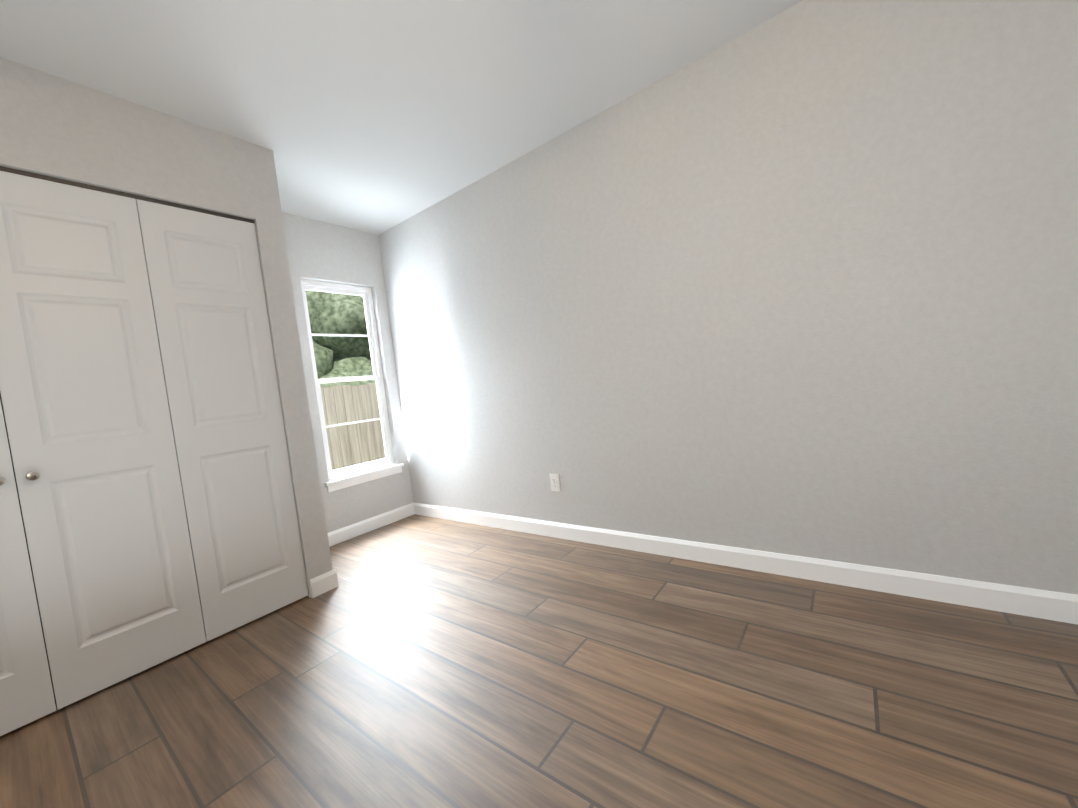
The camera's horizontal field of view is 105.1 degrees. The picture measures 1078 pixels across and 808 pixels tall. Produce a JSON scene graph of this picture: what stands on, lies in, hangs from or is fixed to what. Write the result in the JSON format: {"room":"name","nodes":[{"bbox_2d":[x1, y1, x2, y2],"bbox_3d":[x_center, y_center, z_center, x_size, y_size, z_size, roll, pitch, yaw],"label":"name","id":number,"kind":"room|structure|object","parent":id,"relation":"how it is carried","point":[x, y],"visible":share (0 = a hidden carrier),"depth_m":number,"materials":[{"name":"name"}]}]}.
{"room":"empty bedroom","nodes":[
{"label":"empty bedroom","id":0,"kind":"room"},
{"bbox_2d":[0,57,332,597],"bbox_3d":[-2.266,-0.023,1.647,0.735,2.450,2.224,-4,4,37],"label":"wall","id":1,"kind":"structure","parent":0,"point":[55,126],"depth_m":1.93,"materials":[{"name":"beige paint"}]},
{"bbox_2d":[0,166,308,735],"bbox_3d":[-1.937,0.147,1.509,0.095,2.047,1.820,-4,4,37],"label":"bifold closet door","id":2,"kind":"structure","parent":1,"relation":"in","point":[148,516],"depth_m":1.75,"materials":[{"name":"white paint"}]},
{"bbox_2d":[310,569,338,590],"bbox_3d":[-1.444,1.020,2.580,0.714,0.100,0.014,-4,4,37],"label":"baseboard","id":3,"kind":"structure","parent":1,"relation":"attached to","point":[329,580],"depth_m":2.33,"materials":[{"name":"white paint"}]},
{"bbox_2d":[282,212,413,532],"bbox_3d":[-2.317,-0.050,2.290,0.120,2.450,3.430,-4,4,37],"label":"wall","id":4,"kind":"structure","parent":0,"point":[320,251],"depth_m":3.28,"materials":[{"name":"beige paint"}]},
{"bbox_2d":[300,279,393,479],"bbox_3d":[-1.548,-0.201,3.346,0.050,1.528,0.598,-4,4,37],"label":"window","id":5,"kind":"structure","parent":4,"relation":"in","point":[366,294],"depth_m":3.39,"materials":[{"name":"white plastic"}]},
{"bbox_2d":[324,463,403,492],"bbox_3d":[-1.402,0.590,3.345,0.087,0.077,0.670,-4,4,37],"label":"window sill","id":6,"kind":"structure","parent":4,"relation":"attached to","point":[356,479],"depth_m":3.30,"materials":[{"name":"white paint"}]},
{"bbox_2d":[328,503,413,546],"bbox_3d":[-1.441,0.987,3.223,0.014,0.100,1.046,-4,4,37],"label":"baseboard","id":7,"kind":"structure","parent":4,"relation":"attached to","point":[340,535],"depth_m":3.32,"materials":[{"name":"white paint"}]},
{"bbox_2d":[0,0,803,234],"bbox_3d":[-0.666,-1.417,0.199,5.435,0.100,4.720,-4,4,37],"label":"ceiling","id":8,"kind":"structure","parent":0,"point":[377,117],"depth_m":1.79,"materials":[{"name":"white paint"}]},
{"bbox_2d":[0,514,1077,807],"bbox_3d":[-0.377,1.113,0.328,5.435,0.100,4.720,-4,4,37],"label":"floor","id":9,"kind":"structure","parent":0,"point":[414,660],"depth_m":1.34,"materials":[{"name":"brown wood"}]},
{"bbox_2d":[379,0,1077,594],"bbox_3d":[0.853,-0.402,2.090,5.435,2.450,0.120,-4,4,37],"label":"wall","id":10,"kind":"structure","parent":0,"point":[801,278],"depth_m":1.81,"materials":[{"name":"beige paint"}]},
{"bbox_2d":[549,474,559,491],"bbox_3d":[0.103,0.515,2.700,0.070,0.115,0.008,-4,4,37],"label":"electrical outlet","id":11,"kind":"object","parent":10,"relation":"attached to","point":[554,482],"visible":1,"depth_m":2.70,"materials":[{"name":"white plastic"}]},
{"bbox_2d":[414,503,1077,624],"bbox_3d":[0.947,0.771,2.096,5.195,0.100,0.014,-4,4,37],"label":"baseboard","id":12,"kind":"structure","parent":10,"relation":"attached to","point":[1046,604],"depth_m":1.86,"materials":[{"name":"white paint"}]},
{"label":"outside","id":13,"kind":"structure","parent":0,"visible":0},
{"bbox_3d":[-8.153,2.060,9.093,17.635,0.200,22.000,-4,4,37],"label":"ground","id":14,"kind":"structure","parent":13,"visible":0},
{"bbox_2d":[305,290,375,386],"bbox_3d":[-8.706,-1.776,9.059,9.173,7.543,11.884,-4,4,37],"label":"trees","id":15,"kind":"object","parent":14,"relation":"on","point":[331,323],"depth_m":8.93,"materials":[{"name":"green plant"}]},
{"bbox_2d":[320,383,385,470],"bbox_3d":[-3.643,0.720,5.585,0.108,1.792,12.112,-4,4,37],"label":"fence","id":16,"kind":"object","parent":14,"relation":"on","point":[346,443],"depth_m":6.48,"materials":[{"name":"brown wood"}]}
]}

